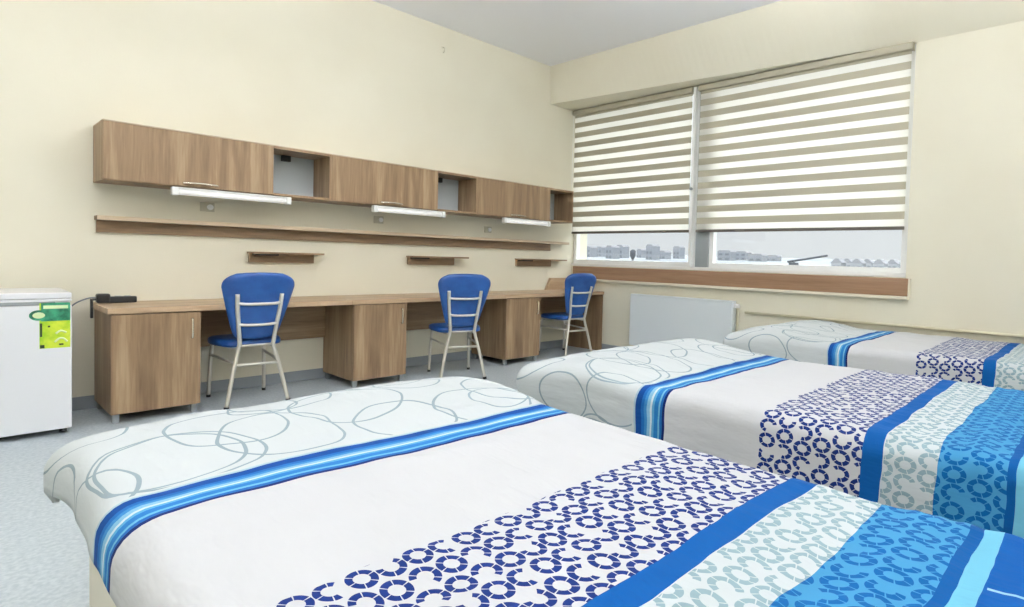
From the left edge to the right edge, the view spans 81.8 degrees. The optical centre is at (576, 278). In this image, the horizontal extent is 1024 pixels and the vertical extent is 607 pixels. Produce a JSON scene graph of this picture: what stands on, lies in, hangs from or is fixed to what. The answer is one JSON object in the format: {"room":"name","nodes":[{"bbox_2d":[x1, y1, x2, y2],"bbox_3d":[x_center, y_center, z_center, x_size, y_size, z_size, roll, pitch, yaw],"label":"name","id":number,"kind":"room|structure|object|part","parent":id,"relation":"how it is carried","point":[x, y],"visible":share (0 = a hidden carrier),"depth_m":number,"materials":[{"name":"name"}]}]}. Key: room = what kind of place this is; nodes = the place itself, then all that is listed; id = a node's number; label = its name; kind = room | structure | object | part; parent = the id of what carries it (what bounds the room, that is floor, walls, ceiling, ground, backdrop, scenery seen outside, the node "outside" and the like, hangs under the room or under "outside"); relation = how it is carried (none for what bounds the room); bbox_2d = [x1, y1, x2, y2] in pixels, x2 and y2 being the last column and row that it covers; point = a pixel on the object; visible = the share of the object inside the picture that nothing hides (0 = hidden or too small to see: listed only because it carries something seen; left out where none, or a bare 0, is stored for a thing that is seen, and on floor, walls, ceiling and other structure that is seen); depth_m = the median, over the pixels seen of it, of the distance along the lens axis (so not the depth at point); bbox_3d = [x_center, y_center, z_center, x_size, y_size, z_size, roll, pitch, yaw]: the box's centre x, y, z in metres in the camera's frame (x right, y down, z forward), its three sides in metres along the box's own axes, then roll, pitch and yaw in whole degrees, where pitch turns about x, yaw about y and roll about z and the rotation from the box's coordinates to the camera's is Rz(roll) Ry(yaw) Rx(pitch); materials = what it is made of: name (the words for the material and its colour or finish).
{"room":"dormitory room","nodes":[
{"label":"dormitory room","id":0,"kind":"room"},
{"bbox_2d":[0,0,586,397],"bbox_3d":[-2.845,-0.864,4.793,0.150,3.542,8.710,3,3,42],"label":"wall","id":1,"kind":"structure","parent":0,"point":[363,79],"depth_m":4.87,"materials":[{"name":"beige paint"}]},
{"bbox_2d":[200,202,214,211],"bbox_3d":[-2.906,-0.564,4.615,0.023,0.070,0.100,3,3,42],"label":"wall socket","id":2,"kind":"object","parent":1,"relation":"attached to","point":[208,207],"visible":1,"depth_m":4.61,"materials":[{"name":"beige plastic"}]},
{"bbox_2d":[93,119,331,201],"bbox_3d":[-2.721,-0.866,4.535,0.375,0.395,1.535,3,3,42],"label":"upper cabinet","id":3,"kind":"object","parent":1,"relation":"attached to","point":[124,153],"visible":0.98,"depth_m":4.29,"materials":[{"name":"brown wood"}]},
{"bbox_3d":[-2.770,-0.856,4.263,0.019,0.383,1.064,3,3,42],"label":"cabinet door","id":4,"kind":"part","parent":3,"relation":"part of","materials":[{"name":"brown wood"}]},
{"bbox_3d":[-2.736,-0.690,4.274,0.030,0.015,0.234,3,3,42],"label":"handle","id":5,"kind":"part","parent":3,"relation":"part of","materials":[{"name":"silver metal"}]},
{"bbox_2d":[171,186,291,204],"bbox_3d":[-2.613,-0.630,4.482,0.052,0.061,0.820,3,3,42],"label":"lamp","id":6,"kind":"object","parent":3,"relation":"attached to","point":[176,191],"visible":1,"depth_m":4.44,"materials":[{"name":"white plastic"}]},
{"bbox_2d":[247,251,324,262],"bbox_3d":[-2.482,-0.180,5.023,0.128,0.090,0.590,3,3,42],"label":"ledge","id":7,"kind":"object","parent":1,"relation":"attached to","point":[261,257],"visible":1,"depth_m":5.01,"materials":[{"name":"brown wood"}]},
{"bbox_2d":[72,339,565,410],"bbox_3d":[-2.882,0.864,4.739,0.012,0.090,8.260,3,3,42],"label":"baseboard","id":8,"kind":"structure","parent":1,"relation":"attached to","point":[84,402],"depth_m":5.11,"materials":[{"name":"grey"}]},
{"bbox_2d":[94,215,568,250],"bbox_3d":[-1.743,-0.397,5.826,0.120,0.115,4.745,3,3,42],"label":"wall shelf","id":9,"kind":"object","parent":1,"relation":"attached to","point":[109,224],"visible":1,"depth_m":5.06,"materials":[{"name":"brown wood"}]},
{"bbox_2d":[374,216,383,223],"bbox_3d":[-1.922,-0.572,5.693,0.023,0.070,0.100,3,3,42],"label":"wall socket","id":10,"kind":"object","parent":1,"relation":"attached to","point":[377,219],"visible":1,"depth_m":5.69,"materials":[{"name":"beige plastic"}]},
{"bbox_2d":[315,154,477,214],"bbox_3d":[-1.680,-0.875,5.676,0.375,0.395,1.555,3,3,42],"label":"upper cabinet","id":11,"kind":"object","parent":1,"relation":"attached to","point":[359,182],"visible":0.9,"depth_m":5.48,"materials":[{"name":"brown wood"}]},
{"bbox_3d":[-1.735,-0.865,5.397,0.019,0.383,1.064,3,3,42],"label":"cabinet door","id":12,"kind":"part","parent":11,"relation":"part of","materials":[{"name":"brown wood"}]},
{"bbox_3d":[-1.701,-0.698,5.408,0.030,0.015,0.234,3,3,42],"label":"handle","id":13,"kind":"part","parent":11,"relation":"part of","materials":[{"name":"silver metal"}]},
{"bbox_2d":[371,205,444,217],"bbox_3d":[-1.592,-0.639,5.601,0.052,0.061,0.770,3,3,42],"label":"lamp","id":14,"kind":"object","parent":11,"relation":"attached to","point":[375,208],"visible":1,"depth_m":5.56,"materials":[{"name":"white plastic"}]},
{"bbox_2d":[406,256,468,264],"bbox_3d":[-1.451,-0.189,6.153,0.128,0.090,0.690,3,3,42],"label":"ledge","id":15,"kind":"object","parent":1,"relation":"attached to","point":[411,260],"visible":1,"depth_m":6.10,"materials":[{"name":"brown wood"}]},
{"bbox_3d":[-1.525,-0.183,6.146,0.028,0.074,0.560,3,3,42],"label":"rail","id":16,"kind":"part","parent":15,"relation":"part of","materials":[{"name":"brown wood"}]},
{"bbox_2d":[484,226,491,232],"bbox_3d":[-1.012,-0.560,6.691,0.023,0.070,0.100,3,3,42],"label":"wall socket","id":17,"kind":"object","parent":1,"relation":"attached to","point":[486,229],"visible":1,"depth_m":6.68,"materials":[{"name":"beige plastic"}]},
{"bbox_2d":[459,177,573,223],"bbox_3d":[-0.658,-0.884,6.795,0.375,0.395,1.475,3,3,42],"label":"upper cabinet","id":18,"kind":"object","parent":1,"relation":"attached to","point":[497,199],"visible":0.92,"depth_m":6.62,"materials":[{"name":"brown wood"}]},
{"bbox_3d":[-0.684,-0.874,6.548,0.019,0.383,1.071,3,3,42],"label":"cabinet door","id":19,"kind":"part","parent":18,"relation":"part of","materials":[{"name":"brown wood"}]},
{"bbox_2d":[502,217,550,226],"bbox_3d":[-0.570,-0.648,6.720,0.052,0.061,0.720,3,3,42],"label":"lamp","id":20,"kind":"object","parent":18,"relation":"attached to","point":[504,219],"visible":1,"depth_m":6.68,"materials":[{"name":"white plastic"}]},
{"bbox_2d":[515,258,566,265],"bbox_3d":[-0.436,-0.198,7.265,0.128,0.090,0.780,3,3,42],"label":"ledge","id":21,"kind":"object","parent":1,"relation":"attached to","point":[518,262],"visible":1,"depth_m":7.20,"materials":[{"name":"brown wood"}]},
{"bbox_3d":[-0.534,-0.191,7.232,0.028,0.074,0.580,3,3,42],"label":"rail","id":22,"kind":"part","parent":21,"relation":"part of","materials":[{"name":"brown wood"}]},
{"bbox_2d":[0,346,595,606],"bbox_3d":[-0.039,1.124,2.349,7.750,0.120,8.560,3,3,42],"label":"floor","id":23,"kind":"structure","parent":0,"point":[44,554],"depth_m":2.83,"materials":[{"name":"grey plastic"}]},
{"bbox_2d":[0,288,71,437],"bbox_3d":[-3.461,0.502,3.553,0.581,0.860,0.550,3,3,42],"label":"fridge","id":24,"kind":"object","parent":23,"relation":"on","point":[36,323],"visible":1,"depth_m":3.44,"materials":[{"name":"white metal"}]},
{"bbox_3d":[-3.453,0.090,3.542,0.562,0.036,0.550,3,3,42],"label":"panel","id":25,"kind":"part","parent":24,"relation":"part of","materials":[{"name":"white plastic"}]},
{"bbox_2d":[89,556,115,606],"bbox_3d":[-0.154,0.817,1.335,2.240,0.555,1.180,3,3,42],"label":"bed","id":26,"kind":"object","parent":23,"relation":"on","point":[99,596],"visible":0.02,"depth_m":1.56,"materials":[{"name":"beige"}]},
{"bbox_2d":[43,376,1023,606],"bbox_3d":[-0.150,0.632,1.392,2.378,0.351,1.460,3,3,42],"label":"duvet","id":27,"kind":"object","parent":26,"relation":"on","point":[456,491],"visible":1,"depth_m":1.23,"materials":[{"name":"fabric"}]},
{"bbox_2d":[93,296,351,423],"bbox_3d":[-2.642,0.547,4.526,0.619,0.750,1.640,3,3,42],"label":"desk","id":28,"kind":"object","parent":23,"relation":"on","point":[147,354],"visible":0.94,"depth_m":3.98,"materials":[{"name":"laminate"}]},
{"bbox_2d":[72,293,136,317],"bbox_3d":[-3.344,0.235,4.029,0.516,0.268,0.111,0,2,-33],"label":"power strip","id":29,"kind":"object","parent":28,"relation":"on","point":[100,297],"visible":0.77,"depth_m":4.05,"materials":[{"name":"black plastic"}]},
{"bbox_3d":[-2.813,0.553,3.936,0.018,0.644,0.498,3,3,42],"label":"cabinet door","id":30,"kind":"part","parent":28,"relation":"part of","materials":[{"name":"brown wood"}]},
{"bbox_3d":[-2.659,0.342,4.058,0.030,0.146,0.014,3,3,42],"label":"handle","id":31,"kind":"part","parent":28,"relation":"part of","materials":[{"name":"silver metal"}]},
{"bbox_3d":[-2.656,0.364,4.889,0.018,0.331,1.121,3,3,42],"label":"panel","id":32,"kind":"part","parent":28,"relation":"part of","materials":[{"name":"brown wood"}]},
{"bbox_2d":[206,272,294,409],"bbox_3d":[-2.509,0.436,4.481,0.576,0.988,0.492,3,3,44],"label":"chair","id":33,"kind":"object","parent":23,"relation":"on","point":[256,304],"visible":0.98,"depth_m":4.31,"materials":[{"name":"blue plastic"}]},
{"bbox_3d":[-2.799,0.694,4.517,0.136,0.423,0.034,2,2,26],"label":"leg","id":34,"kind":"part","parent":33,"relation":"part of","materials":[{"name":"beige metal"}]},
{"bbox_3d":[-2.471,0.516,4.221,0.092,0.819,0.117,1,2,-18],"label":"leg","id":35,"kind":"part","parent":33,"relation":"part of","materials":[{"name":"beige metal"}]},
{"bbox_3d":[-2.547,0.467,4.519,0.430,0.052,0.466,3,3,44],"label":"seat","id":36,"kind":"part","parent":33,"relation":"part of","materials":[{"name":"blue plastic"}]},
{"bbox_3d":[-2.500,0.495,4.473,0.363,0.044,0.340,3,3,44],"label":"seat frame","id":37,"kind":"part","parent":33,"relation":"part of","materials":[{"name":"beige metal"}]},
{"bbox_3d":[-2.345,0.200,4.319,0.136,0.497,0.492,3,3,44],"label":"backrest","id":38,"kind":"part","parent":33,"relation":"part of","materials":[{"name":"blue fabric"}]},
{"bbox_3d":[-2.550,0.692,4.772,0.034,0.423,0.136,1,2,-28],"label":"leg","id":39,"kind":"part","parent":33,"relation":"part of","materials":[{"name":"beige metal"}]},
{"bbox_3d":[-2.248,0.514,4.449,0.117,0.819,0.092,2,2,17],"label":"leg","id":40,"kind":"part","parent":33,"relation":"part of","materials":[{"name":"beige metal"}]},
{"bbox_2d":[323,293,504,387],"bbox_3d":[-1.530,0.538,5.745,0.619,0.750,1.694,3,3,42],"label":"desk","id":41,"kind":"object","parent":23,"relation":"on","point":[365,339],"visible":0.93,"depth_m":5.17,"materials":[{"name":"laminate"}]},
{"bbox_3d":[-1.719,0.543,5.135,0.018,0.644,0.498,3,3,42],"label":"cabinet door","id":42,"kind":"part","parent":41,"relation":"part of","materials":[{"name":"brown wood"}]},
{"bbox_3d":[-1.544,0.355,6.107,0.018,0.331,1.175,3,3,42],"label":"panel","id":43,"kind":"part","parent":41,"relation":"part of","materials":[{"name":"brown wood"}]},
{"bbox_2d":[427,274,490,378],"bbox_3d":[-1.145,0.436,5.603,0.492,0.988,0.576,1,2,-27],"label":"chair","id":44,"kind":"object","parent":23,"relation":"on","point":[463,297],"visible":1,"depth_m":5.39,"materials":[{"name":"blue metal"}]},
{"bbox_3d":[-1.410,0.692,5.729,0.034,0.423,0.136,0,3,-45],"label":"leg","id":45,"kind":"part","parent":44,"relation":"part of","materials":[{"name":"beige metal"}]},
{"bbox_3d":[-1.194,0.514,5.344,0.092,0.819,0.117,2,2,1],"label":"leg","id":46,"kind":"part","parent":44,"relation":"part of","materials":[{"name":"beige metal"}]},
{"bbox_3d":[-1.169,0.467,5.651,0.466,0.052,0.430,1,2,-27],"label":"seat","id":47,"kind":"part","parent":44,"relation":"part of","materials":[{"name":"blue plastic"}]},
{"bbox_3d":[-1.140,0.496,5.591,0.340,0.044,0.363,1,2,-27],"label":"seat frame","id":48,"kind":"part","parent":44,"relation":"part of","materials":[{"name":"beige metal"}]},
{"bbox_3d":[-1.040,0.200,5.398,0.492,0.497,0.136,1,2,-27],"label":"backrest","id":49,"kind":"part","parent":44,"relation":"part of","materials":[{"name":"blue fabric"}]},
{"bbox_3d":[-1.092,0.695,5.889,0.034,0.423,0.136,1,2,-9],"label":"leg","id":50,"kind":"part","parent":44,"relation":"part of","materials":[{"name":"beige metal"}]},
{"bbox_3d":[-0.909,0.517,5.487,0.117,0.819,0.092,3,2,36],"label":"leg","id":51,"kind":"part","parent":44,"relation":"part of","materials":[{"name":"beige metal"}]},
{"bbox_2d":[472,289,603,364],"bbox_3d":[-0.425,0.528,6.955,0.619,0.750,1.618,3,3,42],"label":"desk","id":52,"kind":"object","parent":23,"relation":"on","point":[509,326],"visible":0.85,"depth_m":6.43,"materials":[{"name":"laminate"}]},
{"bbox_3d":[-0.588,0.534,6.373,0.018,0.644,0.498,3,3,42],"label":"cabinet door","id":53,"kind":"part","parent":52,"relation":"part of","materials":[{"name":"brown wood"}]},
{"bbox_3d":[-0.445,0.345,7.311,0.018,0.331,1.080,3,3,42],"label":"panel","id":54,"kind":"part","parent":52,"relation":"part of","materials":[{"name":"brown wood"}]},
{"bbox_2d":[544,278,565,289],"bbox_3d":[-0.237,0.062,7.553,0.040,0.148,0.469,3,3,42],"label":"board","id":55,"kind":"object","parent":52,"relation":"on","point":[553,283],"visible":0.58,"depth_m":7.48,"materials":[{"name":"laminate"}]},
{"bbox_3d":[0.104,0.541,7.552,0.565,0.709,0.018,3,3,42],"label":"panel","id":56,"kind":"part","parent":52,"relation":"part of","materials":[{"name":"brown wood"}]},
{"bbox_2d":[539,273,595,355],"bbox_3d":[-0.123,0.417,7.043,0.492,0.988,0.577,0,3,-42],"label":"chair","id":57,"kind":"object","parent":23,"relation":"on","point":[579,287],"visible":0.95,"depth_m":6.86,"materials":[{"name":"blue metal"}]},
{"bbox_3d":[-0.410,0.674,7.099,0.136,0.423,0.034,3,2,30],"label":"leg","id":58,"kind":"part","parent":57,"relation":"part of","materials":[{"name":"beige metal"}]},
{"bbox_3d":[-0.158,0.448,7.084,0.466,0.052,0.430,0,2,-42],"label":"seat","id":59,"kind":"part","parent":57,"relation":"part of","materials":[{"name":"blue fabric"}]},
{"bbox_3d":[-0.144,0.673,7.336,0.034,0.423,0.136,1,2,-24],"label":"leg","id":60,"kind":"part","parent":57,"relation":"part of","materials":[{"name":"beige metal"}]},
{"bbox_3d":[-0.115,0.476,7.034,0.340,0.044,0.363,0,2,-42],"label":"seat frame","id":61,"kind":"part","parent":57,"relation":"part of","materials":[{"name":"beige metal"}]},
{"bbox_3d":[-0.103,0.496,6.781,0.092,0.819,0.117,1,2,-14],"label":"leg","id":62,"kind":"part","parent":57,"relation":"part of","materials":[{"name":"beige metal"}]},
{"bbox_3d":[0.030,0.181,6.871,0.492,0.497,0.136,0,2,-42],"label":"backrest","id":63,"kind":"part","parent":57,"relation":"part of","materials":[{"name":"blue fabric"}]},
{"bbox_3d":[0.136,0.496,6.993,0.117,0.819,0.092,2,2,21],"label":"leg","id":64,"kind":"part","parent":57,"relation":"part of","materials":[{"name":"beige metal"}]},
{"bbox_3d":[1.069,0.806,2.675,2.240,0.555,1.220,3,3,42],"label":"bed","id":65,"kind":"object","parent":23,"relation":"on","visible":0},
{"bbox_2d":[516,338,1023,537],"bbox_3d":[1.060,0.633,2.731,2.409,0.407,1.532,3,3,42],"label":"duvet","id":66,"kind":"object","parent":65,"relation":"on","point":[948,449],"visible":0.91,"depth_m":2.27,"materials":[{"name":"fabric"}]},
{"bbox_3d":[2.573,0.793,4.322,2.240,0.555,1.300,3,3,42],"label":"bed","id":67,"kind":"object","parent":23,"relation":"on","visible":0},
{"bbox_2d":[723,320,1023,390],"bbox_3d":[2.497,0.621,4.307,2.396,0.405,1.504,3,3,42],"label":"duvet","id":68,"kind":"object","parent":67,"relation":"on","point":[986,363],"visible":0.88,"depth_m":4.10,"materials":[{"name":"fabric"}]},
{"bbox_2d":[372,0,781,65],"bbox_3d":[0.061,-2.549,2.229,7.750,0.150,8.560,3,3,42],"label":"ceiling","id":69,"kind":"structure","parent":0,"point":[547,32],"depth_m":5.87,"materials":[{"name":"white paint"}]},
{"bbox_2d":[571,21,1023,346],"bbox_3d":[2.834,-0.726,5.271,7.600,3.542,0.250,3,3,42],"label":"wall","id":70,"kind":"structure","parent":0,"point":[965,260],"depth_m":4.83,"materials":[{"name":"beige paint"}]},
{"bbox_2d":[602,344,620,348],"bbox_3d":[2.703,1.000,5.226,7.588,0.090,0.012,3,3,42],"label":"baseboard","id":71,"kind":"structure","parent":70,"relation":"attached to","point":[604,346],"depth_m":7.34,"materials":[{"name":"grey"}]},
{"bbox_2d":[629,294,739,344],"bbox_3d":[1.169,0.581,6.546,1.383,0.752,0.124,3,3,42],"label":"radiator","id":72,"kind":"object","parent":70,"relation":"attached to","point":[653,318],"visible":0.84,"depth_m":6.50,"materials":[{"name":"white metal"}]},
{"bbox_2d":[631,294,735,303],"bbox_3d":[1.149,0.219,6.542,1.320,0.030,0.085,3,3,42],"label":"grille","id":73,"kind":"object","parent":72,"relation":"attached to","point":[673,299],"depth_m":6.51,"materials":[{"name":"white metal"}]},
{"bbox_2d":[573,266,910,299],"bbox_3d":[1.402,0.007,6.370,3.948,0.181,0.065,3,3,42],"label":"windowsill","id":74,"kind":"structure","parent":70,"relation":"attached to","point":[871,287],"depth_m":5.92,"materials":[{"name":"brown wood"}]},
{"bbox_2d":[571,44,915,277],"bbox_3d":[1.456,-1.100,6.434,3.962,2.020,0.125,3,3,42],"label":"window","id":75,"kind":"structure","parent":70,"relation":"in","point":[704,252],"depth_m":6.11,"materials":[{"name":"white plastic"}]},
{"bbox_2d":[571,87,693,233],"bbox_3d":[0.605,-1.347,7.084,1.792,1.594,0.072,3,3,42],"label":"zebra blind","id":76,"kind":"object","parent":75,"relation":"attached to","point":[632,158],"visible":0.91,"depth_m":7.01,"materials":[{"name":"beige fabric"}]},
{"bbox_3d":[0.588,-0.566,7.116,1.768,0.030,0.024,3,3,42],"label":"rail","id":77,"kind":"part","parent":76,"relation":"part of","materials":[{"name":"grey"}]},
{"bbox_3d":[0.624,-2.112,7.060,1.788,0.060,0.070,3,3,42],"label":"head rail","id":78,"kind":"part","parent":76,"relation":"part of","materials":[{"name":"beige fabric"}]},
{"bbox_3d":[0.685,-1.162,7.147,1.855,1.985,0.070,3,3,42],"label":"sash frame","id":79,"kind":"part","parent":75,"relation":"part of","materials":[{"name":"white plastic"}]},
{"bbox_2d":[688,87,698,266],"bbox_3d":[1.274,-1.111,6.450,0.034,1.970,0.077,3,3,42],"label":"strip","id":80,"kind":"object","parent":75,"relation":"attached to","point":[692,188],"visible":1,"depth_m":6.44,"materials":[{"name":"white plastic"}]},
{"bbox_3d":[1.429,-1.102,6.469,0.160,2.020,0.110,3,3,42],"label":"post","id":81,"kind":"part","parent":75,"relation":"part of","materials":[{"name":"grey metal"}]},
{"bbox_2d":[696,42,914,231],"bbox_3d":[2.087,-1.263,5.732,2.081,1.594,0.072,3,3,42],"label":"zebra blind","id":82,"kind":"object","parent":75,"relation":"attached to","point":[822,145],"visible":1,"depth_m":5.61,"materials":[{"name":"beige fabric"}]},
{"bbox_3d":[1.316,-1.458,6.392,0.006,1.210,0.006,3,3,42],"label":"pull chain","id":83,"kind":"part","parent":82,"relation":"part of","materials":[{"name":"white plastic"}]},
{"bbox_3d":[2.069,-0.482,5.764,2.057,0.030,0.024,3,3,42],"label":"rail","id":84,"kind":"part","parent":82,"relation":"part of","materials":[{"name":"grey"}]},
{"bbox_3d":[2.106,-2.028,5.708,2.077,0.060,0.070,3,3,42],"label":"head rail","id":85,"kind":"part","parent":82,"relation":"part of","materials":[{"name":"beige fabric"}]},
{"bbox_3d":[2.205,-1.076,5.761,1.942,1.985,0.070,3,3,42],"label":"sash frame","id":86,"kind":"part","parent":75,"relation":"part of","materials":[{"name":"white plastic"}]},
{"bbox_2d":[550,0,1023,110],"bbox_3d":[2.629,-2.261,4.951,7.600,0.465,0.480,3,3,42],"label":"beam","id":87,"kind":"structure","parent":70,"relation":"attached to","point":[784,33],"depth_m":5.64,"materials":[{"name":"beige paint"}]},
{"bbox_2d":[745,311,1023,337],"bbox_3d":[3.590,0.454,4.391,5.000,0.025,0.042,3,3,42],"label":"pipe","id":88,"kind":"object","parent":70,"relation":"attached to","point":[746,312],"visible":1,"depth_m":5.11,"materials":[{"name":"beige metal"}]},
{"label":"outside","id":89,"kind":"structure","parent":0,"visible":0},
{"bbox_2d":[587,254,900,265],"bbox_3d":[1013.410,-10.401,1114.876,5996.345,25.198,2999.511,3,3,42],"label":"ground","id":90,"kind":"structure","parent":89,"point":[818,261],"depth_m":362.68,"materials":[{"name":"white snow"}]},
{"bbox_2d":[587,246,597,256],"bbox_3d":[9.831,-19.029,419.247,6.486,8.296,8.100,3,3,42],"label":"building","id":91,"kind":"structure","parent":90,"relation":"on","point":[592,251],"depth_m":416.12,"materials":[{"name":"grey concrete"}]},
{"bbox_2d":[597,246,605,256],"bbox_3d":[20.225,-21.868,478.855,5.862,8.843,8.100,3,3,42],"label":"building","id":92,"kind":"structure","parent":90,"relation":"on","point":[601,250],"depth_m":476.03,"materials":[{"name":"grey concrete"}]},
{"bbox_2d":[605,246,619,258],"bbox_3d":[21.877,-15.932,358.811,5.377,8.504,8.100,3,3,42],"label":"building","id":93,"kind":"structure","parent":90,"relation":"on","point":[612,252],"depth_m":356.40,"materials":[{"name":"grey"}]},
{"bbox_2d":[617,245,628,257],"bbox_3d":[32.647,-19.110,418.116,6.045,9.768,8.100,3,3,42],"label":"building","id":94,"kind":"structure","parent":90,"relation":"on","point":[624,249],"depth_m":415.20,"materials":[{"name":"grey concrete"}]},
{"bbox_2d":[630,249,635,260],"bbox_3d":[14.083,-1.950,149.289,1.500,11.000,1.462,3,3,42],"label":"tower","id":95,"kind":"structure","parent":90,"relation":"on","point":[632,252],"depth_m":148.66,"materials":[{"name":"grey metal"}]},
{"bbox_2d":[636,249,645,257],"bbox_3d":[52.613,-20.272,476.477,5.241,7.565,8.100,3,3,42],"label":"building","id":96,"kind":"structure","parent":90,"relation":"on","point":[641,253],"depth_m":473.83,"materials":[{"name":"grey"}]},
{"bbox_2d":[646,244,659,259],"bbox_3d":[46.084,-15.871,356.545,5.236,9.843,8.100,3,3,42],"label":"building","id":97,"kind":"structure","parent":90,"relation":"on","point":[652,251],"depth_m":354.10,"materials":[{"name":"grey concrete"}]},
{"bbox_2d":[660,251,670,258],"bbox_3d":[62.062,-16.515,414.887,6.140,6.389,8.100,3,3,42],"label":"building","id":98,"kind":"structure","parent":90,"relation":"on","point":[663,254],"depth_m":411.97,"materials":[{"name":"grey concrete"}]},
{"bbox_2d":[673,246,684,258],"bbox_3d":[82.007,-20.829,472.330,6.573,10.541,8.100,3,3,42],"label":"building","id":99,"kind":"structure","parent":90,"relation":"on","point":[678,251],"depth_m":469.80,"materials":[{"name":"grey concrete"}]},
{"bbox_2d":[717,250,735,260],"bbox_3d":[106.288,-16.223,416.208,10.600,7.816,9.100,3,3,42],"label":"building","id":100,"kind":"structure","parent":90,"relation":"on","point":[725,255],"depth_m":412.98,"materials":[{"name":"grey concrete"}]},
{"bbox_2d":[736,251,751,259],"bbox_3d":[130.436,-17.721,461.463,10.600,7.662,9.100,3,3,42],"label":"building","id":101,"kind":"structure","parent":90,"relation":"on","point":[740,255],"depth_m":457.35,"materials":[{"name":"grey"}]},
{"bbox_2d":[748,254,767,261],"bbox_3d":[126.518,-14.498,410.582,10.600,5.830,9.100,3,3,42],"label":"building","id":102,"kind":"structure","parent":90,"relation":"on","point":[751,257],"depth_m":407.12,"materials":[{"name":"grey"}]},
{"bbox_2d":[767,255,781,260],"bbox_3d":[151.823,-15.727,454.953,10.600,5.260,9.100,3,3,42],"label":"building","id":103,"kind":"structure","parent":90,"relation":"on","point":[769,257],"depth_m":451.03,"materials":[{"name":"grey concrete"}]},
{"bbox_2d":[787,255,827,264],"bbox_3d":[42.986,1.234,112.585,7.364,11.997,6.960,3,3,42],"label":"crane","id":104,"kind":"object","parent":90,"relation":"on","point":[791,262],"visible":0.23,"depth_m":112.33,"materials":[{"name":"grey metal"}]},
{"bbox_2d":[830,258,846,265],"bbox_3d":[71.214,-3.346,159.753,3.200,4.300,4.100,3,3,42],"label":"building","id":105,"kind":"structure","parent":90,"relation":"on","point":[836,262],"depth_m":158.40,"materials":[{"name":"grey"}]},
{"bbox_2d":[844,259,852,266],"bbox_3d":[79.348,-3.703,171.429,3.200,4.300,4.100,3,3,42],"label":"building","id":106,"kind":"structure","parent":90,"relation":"on","point":[848,264],"depth_m":169.69,"materials":[{"name":"grey"}]},
{"bbox_2d":[851,259,866,266],"bbox_3d":[75.672,-3.159,157.698,3.200,4.300,4.100,3,3,42],"label":"building","id":107,"kind":"structure","parent":90,"relation":"on","point":[857,262],"depth_m":156.37,"materials":[{"name":"grey"}]},
{"bbox_2d":[864,259,874,266],"bbox_3d":[84.068,-3.502,169.173,3.200,4.300,4.100,3,3,42],"label":"building","id":108,"kind":"structure","parent":90,"relation":"on","point":[869,262],"depth_m":167.55,"materials":[{"name":"grey"}]},
{"bbox_2d":[872,259,888,267],"bbox_3d":[80.374,-2.956,155.362,3.200,4.300,4.100,3,3,42],"label":"building","id":109,"kind":"structure","parent":90,"relation":"on","point":[879,262],"depth_m":154.06,"materials":[{"name":"grey"}]},
{"bbox_2d":[888,260,900,267],"bbox_3d":[89.704,-3.255,166.263,3.200,4.300,4.100,3,3,42],"label":"building","id":110,"kind":"structure","parent":90,"relation":"on","point":[892,263],"depth_m":164.83,"materials":[{"name":"grey"}]}
]}

